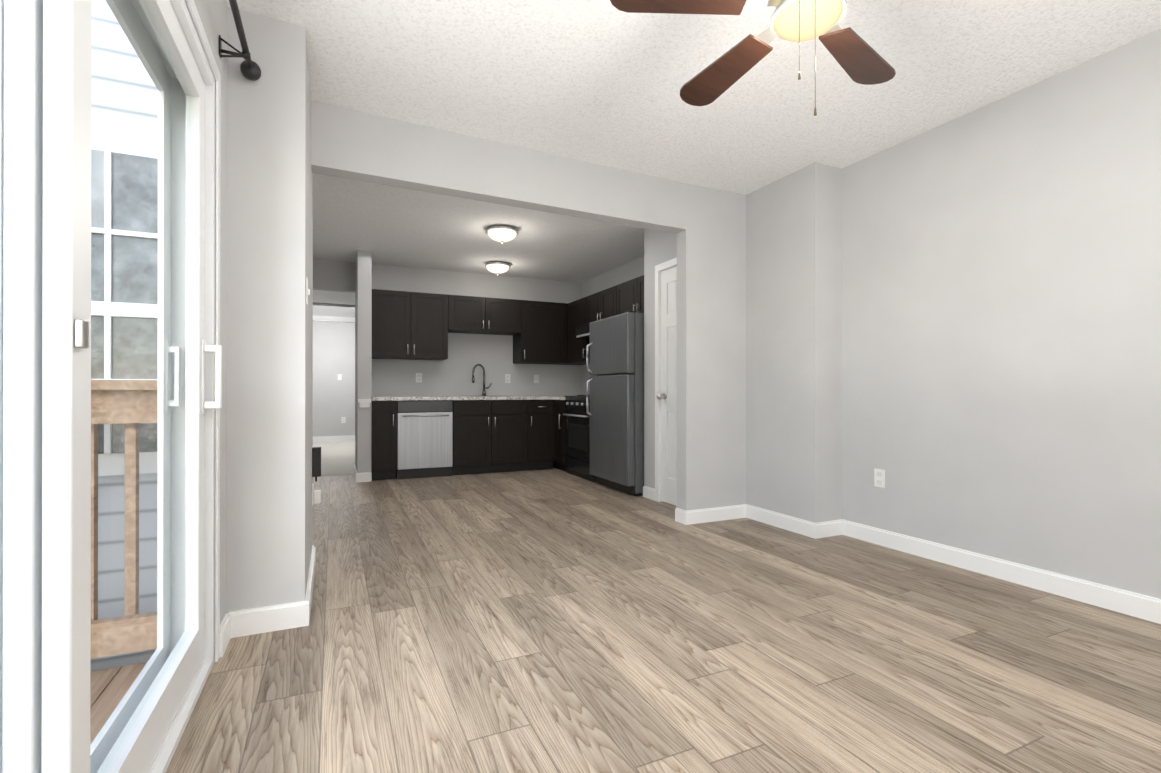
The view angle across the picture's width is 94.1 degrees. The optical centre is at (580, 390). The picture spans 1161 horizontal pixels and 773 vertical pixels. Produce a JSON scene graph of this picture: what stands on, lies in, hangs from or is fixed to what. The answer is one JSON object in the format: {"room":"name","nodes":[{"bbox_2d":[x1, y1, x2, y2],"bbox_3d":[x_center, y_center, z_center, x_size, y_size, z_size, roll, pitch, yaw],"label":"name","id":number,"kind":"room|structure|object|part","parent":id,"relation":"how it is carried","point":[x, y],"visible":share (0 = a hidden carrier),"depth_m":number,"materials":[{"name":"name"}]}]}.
{"room":"living room","nodes":[
{"label":"living room","id":0,"kind":"room"},
{"bbox_2d":[194,0,226,624],"bbox_3d":[-0.560,-0.276,0.125,0.150,2.490,4.350,0,0,-25],"label":"wall","id":1,"kind":"structure","parent":0,"point":[213,15],"depth_m":2.05,"materials":[{"name":"paint"}]},
{"bbox_2d":[0,0,221,772],"bbox_3d":[-0.910,-0.072,0.964,0.147,2.002,2.026,0,0,-25],"label":"sliding door","id":2,"kind":"structure","parent":1,"relation":"in","point":[81,333],"depth_m":0.93,"materials":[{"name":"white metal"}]},
{"bbox_3d":[-0.758,-0.073,0.502,0.040,2.002,1.059,0,0,-25],"label":"fixed sliding door panel","id":3,"kind":"part","parent":2,"relation":"part of","materials":[{"name":"white plastic"}]},
{"bbox_3d":[-1.088,-0.071,1.415,0.096,2.002,1.057,0,0,-25],"label":"sliding panel of the sliding door","id":4,"kind":"part","parent":2,"relation":"part of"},
{"bbox_2d":[131,0,220,772],"bbox_3d":[-0.934,-0.093,0.954,0.152,2.125,2.174,0,0,-25],"label":"door frame","id":5,"kind":"structure","parent":1,"relation":"attached to","point":[188,17],"depth_m":1.87,"materials":[{"name":"white plastic"}]},
{"bbox_2d":[219,0,260,80],"bbox_3d":[-0.791,-1.263,0.959,0.120,0.075,2.627,0,0,-25],"label":"curtain rod","id":6,"kind":"object","parent":1,"relation":"attached to","point":[250,69],"visible":0.98,"depth_m":1.99,"materials":[{"name":"black metal"}]},
{"bbox_2d":[227,7,312,611],"bbox_3d":[-1.524,-0.271,2.565,0.425,2.490,0.890,0,0,-25],"label":"wall","id":7,"kind":"structure","parent":0,"point":[269,358],"depth_m":2.19,"materials":[{"name":"paint"}]},
{"bbox_2d":[306,277,309,305],"bbox_3d":[-1.180,-0.427,2.343,0.014,0.115,0.072,0,0,-25],"label":"switch","id":8,"kind":"object","parent":7,"relation":"attached to","point":[307,291],"visible":1,"depth_m":2.31,"materials":[{"name":"white plastic"}]},
{"bbox_2d":[300,545,315,626],"bbox_3d":[-1.320,0.924,2.647,0.016,0.100,0.906,0,0,-25],"label":"baseboard","id":9,"kind":"structure","parent":7,"relation":"attached to","point":[305,606],"depth_m":2.35,"materials":[{"name":"white wood"}]},
{"bbox_2d":[312,447,320,481],"bbox_3d":[-1.465,0.410,3.003,0.044,0.190,0.060,0,0,-25],"label":"plug adapter","id":10,"kind":"object","parent":7,"relation":"attached to","point":[316,462],"visible":0.96,"depth_m":2.98,"materials":[{"name":"black plastic"}]},
{"bbox_2d":[312,483,320,505],"bbox_3d":[-1.461,0.575,2.993,0.044,0.115,0.072,0,0,-25],"label":"plug","id":11,"kind":"object","parent":7,"relation":"attached to","point":[316,498],"visible":1,"depth_m":2.97,"materials":[{"name":"white plastic"}]},
{"bbox_2d":[313,441,354,475],"bbox_3d":[-3.179,1.014,8.710,5.150,0.064,4.750,0,0,-25],"label":"floor","id":12,"kind":"structure","parent":0,"point":[337,458],"depth_m":7.92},
{"bbox_2d":[313,435,354,442],"bbox_3d":[-4.147,0.930,10.651,5.000,0.120,0.016,0,0,-25],"label":"baseboard","id":13,"kind":"structure","parent":12,"relation":"on","point":[344,438],"depth_m":10.37,"materials":[{"name":"white wood"}]},
{"bbox_2d":[313,302,354,435],"bbox_3d":[-3.148,-0.259,8.645,5.150,2.490,0.100,0,0,-25],"label":"wall","id":14,"kind":"structure","parent":0,"point":[333,357],"depth_m":8.29,"materials":[{"name":"paint"}]},
{"bbox_2d":[313,315,354,321],"bbox_3d":[-3.783,-0.075,8.291,1.940,2.120,0.015,0,0,-25],"label":"door frame","id":15,"kind":"structure","parent":14,"relation":"attached to","point":[332,318],"depth_m":8.28,"materials":[{"name":"white wood"}]},
{"bbox_2d":[337,374,341,379],"bbox_3d":[-4.648,-0.260,10.425,0.072,0.115,0.014,0,0,-25],"label":"light switch","id":16,"kind":"object","parent":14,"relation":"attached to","point":[339,376],"visible":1,"depth_m":10.43,"materials":[{"name":"white plastic"}]},
{"bbox_2d":[313,250,580,472],"bbox_3d":[-1.491,-0.263,6.598,3.835,2.490,0.740,0,0,-25],"label":"wall","id":17,"kind":"structure","parent":0,"point":[362,277],"depth_m":6.77,"materials":[{"name":"paint"}]},
{"bbox_2d":[354,464,360,482],"bbox_3d":[-2.534,0.931,6.111,0.036,0.100,0.756,0,0,-25],"label":"baseboard","id":18,"kind":"structure","parent":17,"relation":"attached to","point":[357,476],"depth_m":5.78,"materials":[{"name":"white wood"}]},
{"bbox_2d":[358,399,370,406],"bbox_3d":[-2.315,0.135,5.797,0.130,0.090,0.029,0,0,-25],"label":"trim","id":19,"kind":"structure","parent":17,"relation":"attached to","point":[364,402],"depth_m":5.79,"materials":[{"name":"white wood"}]},
{"bbox_2d":[372,289,455,359],"bbox_3d":[-2.014,-0.763,6.440,0.915,0.770,0.349,0,0,-25],"label":"upper cabinet","id":20,"kind":"object","parent":17,"relation":"attached to","point":[406,325],"depth_m":6.28,"materials":[{"name":"black wood"}]},
{"bbox_2d":[416,373,421,381],"bbox_3d":[-1.986,-0.158,6.642,0.072,0.115,0.008,0,0,-25],"label":"outlet","id":21,"kind":"object","parent":17,"relation":"attached to","point":[418,377],"visible":1,"depth_m":6.64,"materials":[{"name":"white plastic"}]},
{"bbox_2d":[456,295,523,334],"bbox_3d":[-1.237,-0.938,6.796,0.910,0.420,0.349,0,0,-25],"label":"upper cabinet","id":22,"kind":"object","parent":17,"relation":"attached to","point":[474,315],"depth_m":6.67,"materials":[{"name":"black wood"}]},
{"bbox_2d":[505,374,509,382],"bbox_3d":[-0.958,-0.157,7.111,0.072,0.115,0.008,0,0,-25],"label":"outlet","id":23,"kind":"object","parent":17,"relation":"attached to","point":[507,378],"visible":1,"depth_m":7.11,"materials":[{"name":"white plastic"}]},
{"bbox_2d":[534,375,538,382],"bbox_3d":[-0.593,-0.157,7.274,0.072,0.115,0.014,0,0,-25],"label":"outlet","id":24,"kind":"object","parent":17,"relation":"attached to","point":[536,378],"visible":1,"depth_m":7.28,"materials":[{"name":"white plastic"}]},
{"bbox_2d":[512,300,567,364],"bbox_3d":[-0.568,-0.752,7.100,0.675,0.790,0.349,0,0,-25],"label":"upper cabinet","id":25,"kind":"object","parent":17,"relation":"attached to","point":[544,339],"depth_m":6.96,"materials":[{"name":"black wood"}]},
{"bbox_2d":[311,101,685,233],"bbox_3d":[-0.343,-1.347,3.442,2.450,0.335,0.240,0,0,-25],"label":"header beam","id":26,"kind":"structure","parent":0,"point":[346,143],"depth_m":3.25,"materials":[{"name":"paint"}]},
{"bbox_2d":[644,228,676,488],"bbox_3d":[1.024,-0.267,4.696,0.540,2.490,0.910,0,0,-25],"label":"wall","id":27,"kind":"structure","parent":0,"point":[660,247],"depth_m":4.90,"materials":[{"name":"paint"}]},
{"bbox_2d":[655,257,676,501],"bbox_3d":[0.859,-0.066,4.510,0.114,2.087,0.704,0,0,-25],"label":"trim","id":28,"kind":"structure","parent":27,"relation":"attached to","point":[666,265],"depth_m":4.76,"materials":[{"name":"white wood"}]},
{"bbox_2d":[657,266,676,505],"bbox_3d":[0.845,-0.039,4.503,0.193,2.018,0.582,0,0,-25],"label":"closet door","id":29,"kind":"structure","parent":27,"relation":"in","point":[667,395],"depth_m":4.65,"materials":[{"name":"white wood"}]},
{"bbox_2d":[166,467,1160,772],"bbox_3d":[0.212,1.004,2.866,3.835,0.060,8.700,0,0,-25],"label":"floor","id":30,"kind":"structure","parent":0,"point":[540,621],"depth_m":1.98,"materials":[{"name":"brown wood"}]},
{"bbox_2d":[371,400,398,479],"bbox_3d":[-2.260,0.546,6.165,0.260,0.870,0.640,0,0,-25],"label":"base cabinet","id":31,"kind":"object","parent":30,"relation":"on","point":[384,412],"depth_m":5.88,"materials":[{"name":"black wood"}]},
{"bbox_2d":[396,400,452,478],"bbox_3d":[-1.853,0.548,6.320,0.601,0.866,0.656,0,0,-25],"label":"dishwasher","id":32,"kind":"object","parent":30,"relation":"on","point":[424,438],"visible":0.98,"depth_m":6.06,"materials":[{"name":"silver metal"}]},
{"bbox_2d":[451,400,522,474],"bbox_3d":[-1.153,0.547,6.671,0.956,0.870,0.640,0,0,-25],"label":"base cabinet","id":33,"kind":"object","parent":30,"relation":"on","point":[493,434],"depth_m":6.36,"materials":[{"name":"black wood"}]},
{"bbox_2d":[372,396,554,399],"bbox_3d":[-1.115,0.092,6.684,2.774,0.040,0.648,0,0,-25],"label":"countertop","id":34,"kind":"structure","parent":33,"relation":"on","point":[400,397],"depth_m":6.33,"materials":[{"name":"grey stone"}]},
{"bbox_2d":[455,364,491,396],"bbox_3d":[-1.200,-0.132,6.653,0.720,0.407,0.418,0,0,-25],"label":"sink faucet","id":35,"kind":"object","parent":34,"relation":"on","point":[473,381],"visible":1,"depth_m":6.80,"materials":[{"name":"silver metal"}]},
{"bbox_2d":[523,400,550,470],"bbox_3d":[-0.626,0.548,6.890,0.418,0.870,0.678,0,0,-25],"label":"base cabinet","id":36,"kind":"object","parent":30,"relation":"on","point":[536,413],"depth_m":6.61,"materials":[{"name":"black wood"}]},
{"bbox_2d":[555,396,565,399],"bbox_3d":[0.033,0.092,6.706,0.667,0.040,0.265,0,0,-25],"label":"countertop","id":37,"kind":"structure","parent":36,"relation":"on","point":[556,397],"depth_m":6.54,"materials":[{"name":"grey stone"}]},
{"bbox_2d":[551,400,565,470],"bbox_3d":[0.010,0.547,6.709,0.705,0.870,0.292,0,0,-25],"label":"base cabinet","id":38,"kind":"object","parent":30,"relation":"on","point":[558,455],"depth_m":6.59,"materials":[{"name":"black wood"}]},
{"bbox_2d":[563,394,594,481],"bbox_3d":[0.235,0.431,6.231,0.692,1.100,0.754,0,0,-25],"label":"range","id":39,"kind":"object","parent":30,"relation":"on","point":[577,440],"visible":0.4,"depth_m":6.12,"materials":[{"name":"black metal"}]},
{"bbox_2d":[586,310,643,495],"bbox_3d":[0.539,0.121,5.457,0.742,1.718,0.820,0,0,-25],"label":"refrigerator","id":40,"kind":"object","parent":30,"relation":"on","point":[616,345],"visible":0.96,"depth_m":5.13,"materials":[{"name":"grey metal"}]},
{"bbox_2d":[226,0,1160,304],"bbox_3d":[-1.372,-1.477,4.758,5.150,0.270,13.450,0,0,-25],"label":"ceiling","id":41,"kind":"structure","parent":0,"point":[600,82],"depth_m":2.71,"materials":[{"name":"white paint"}]},
{"bbox_2d":[485,261,509,274],"bbox_3d":[-0.984,-1.458,6.425,0.300,0.169,0.300,0,0,-25],"label":"kitchen ceiling light","id":42,"kind":"object","parent":41,"relation":"attached to","point":[497,267],"visible":0.88,"depth_m":6.33,"materials":[{"name":"white glass"}]},
{"bbox_2d":[486,225,517,243],"bbox_3d":[-0.733,-1.461,5.056,0.300,0.169,0.300,0,0,-25],"label":"kitchen ceiling light","id":43,"kind":"object","parent":41,"relation":"attached to","point":[502,233],"visible":0.98,"depth_m":4.96,"materials":[{"name":"white glass"}]},
{"bbox_2d":[610,0,895,115],"bbox_3d":[0.659,-1.143,1.668,1.158,0.749,1.108,0,0,-25],"label":"ceiling fan","id":44,"kind":"object","parent":41,"relation":"hanging from","point":[857,57],"visible":1,"depth_m":1.77,"materials":[{"name":"brown wood"}]},
{"bbox_2d":[677,184,745,510],"bbox_3d":[1.115,-0.268,4.171,0.810,2.490,0.120,0,0,-25],"label":"wall","id":45,"kind":"structure","parent":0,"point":[711,355],"depth_m":4.05,"materials":[{"name":"paint"}]},
{"bbox_2d":[680,504,743,524],"bbox_3d":[1.002,0.927,4.042,0.531,0.100,0.016,0,0,-25],"label":"baseboard","id":46,"kind":"structure","parent":45,"relation":"attached to","point":[697,516],"depth_m":4.02,"materials":[{"name":"white wood"}]},
{"bbox_2d":[746,162,841,522],"bbox_3d":[1.532,-0.268,3.933,0.250,2.490,0.660,0,0,-25],"label":"wall","id":47,"kind":"structure","parent":0,"point":[793,344],"depth_m":3.73,"materials":[{"name":"paint"}]},
{"bbox_2d":[744,504,823,538],"bbox_3d":[1.415,0.926,3.868,0.016,0.100,0.676,0,0,-25],"label":"baseboard","id":48,"kind":"structure","parent":47,"relation":"attached to","point":[800,526],"depth_m":3.79,"materials":[{"name":"white wood"}]},
{"bbox_2d":[581,29,1160,598],"bbox_3d":[1.863,-0.269,3.688,0.150,2.490,8.820,0,0,-25],"label":"wall","id":49,"kind":"structure","parent":0,"point":[1001,327],"depth_m":2.73,"materials":[{"name":"paint"}]},
{"bbox_2d":[568,298,589,363],"bbox_3d":[0.111,-0.752,6.919,0.349,0.790,0.581,0,0,-25],"label":"upper cabinet","id":50,"kind":"object","parent":49,"relation":"attached to","point":[577,348],"depth_m":6.88,"materials":[{"name":"black wood"}]},
{"bbox_2d":[584,287,611,324],"bbox_3d":[0.403,-0.949,6.280,0.349,0.400,0.821,0,0,-25],"label":"upper cabinet","id":51,"kind":"object","parent":49,"relation":"attached to","point":[597,306],"depth_m":6.28,"materials":[{"name":"black wood"}]},
{"bbox_2d":[612,275,643,315],"bbox_3d":[0.721,-0.950,5.583,0.349,0.400,0.947,0,0,-25],"label":"upper cabinet","id":52,"kind":"object","parent":49,"relation":"attached to","point":[621,298],"depth_m":5.63,"materials":[{"name":"black wood"}]},
{"bbox_2d":[576,324,589,339],"bbox_3d":[0.323,-0.691,6.274,0.499,0.145,0.754,0,0,-25],"label":"range hood","id":53,"kind":"object","parent":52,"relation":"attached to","point":[583,332],"visible":0.31,"depth_m":6.33,"materials":[{"name":"black"}]},
{"bbox_2d":[874,468,884,487],"bbox_3d":[1.895,0.556,3.426,0.008,0.115,0.072,0,0,-25],"label":"outlet","id":54,"kind":"object","parent":49,"relation":"attached to","point":[879,477],"visible":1,"depth_m":3.42,"materials":[{"name":"white plastic"}]},
{"bbox_2d":[836,519,1160,623],"bbox_3d":[2.666,0.922,1.727,0.016,0.100,4.290,0,0,-25],"label":"baseboard","id":55,"kind":"structure","parent":49,"relation":"attached to","point":[1145,607],"depth_m":2.72,"materials":[{"name":"white wood"}]},
{"label":"outside","id":56,"kind":"structure","parent":0,"visible":0},
{"bbox_2d":[90,662,146,744],"bbox_3d":[-1.675,1.138,-0.530,2.380,0.260,4.590,0,0,-25],"label":"deck","id":57,"kind":"object","parent":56,"point":[103,696],"depth_m":1.83,"materials":[{"name":"brown wood"}]},
{"bbox_2d":[90,380,156,658],"bbox_3d":[-2.552,0.487,1.529,2.245,1.050,0.130,0,0,-25],"label":"railing","id":58,"kind":"object","parent":57,"relation":"on","point":[119,385],"depth_m":1.88,"materials":[{"name":"brown wood"}]},
{"bbox_3d":[-27.567,4.043,-12.681,59.015,0.200,120.000,0,0,-25],"label":"ground","id":59,"kind":"structure","parent":56,"visible":0},
{"bbox_2d":[90,0,157,670],"bbox_3d":[-5.794,-1.030,0.572,8.999,10.000,0.352,0,0,-25],"label":"building","id":60,"kind":"structure","parent":59,"relation":"on","point":[102,547],"depth_m":2.21,"materials":[{"name":"grey"}]}
]}

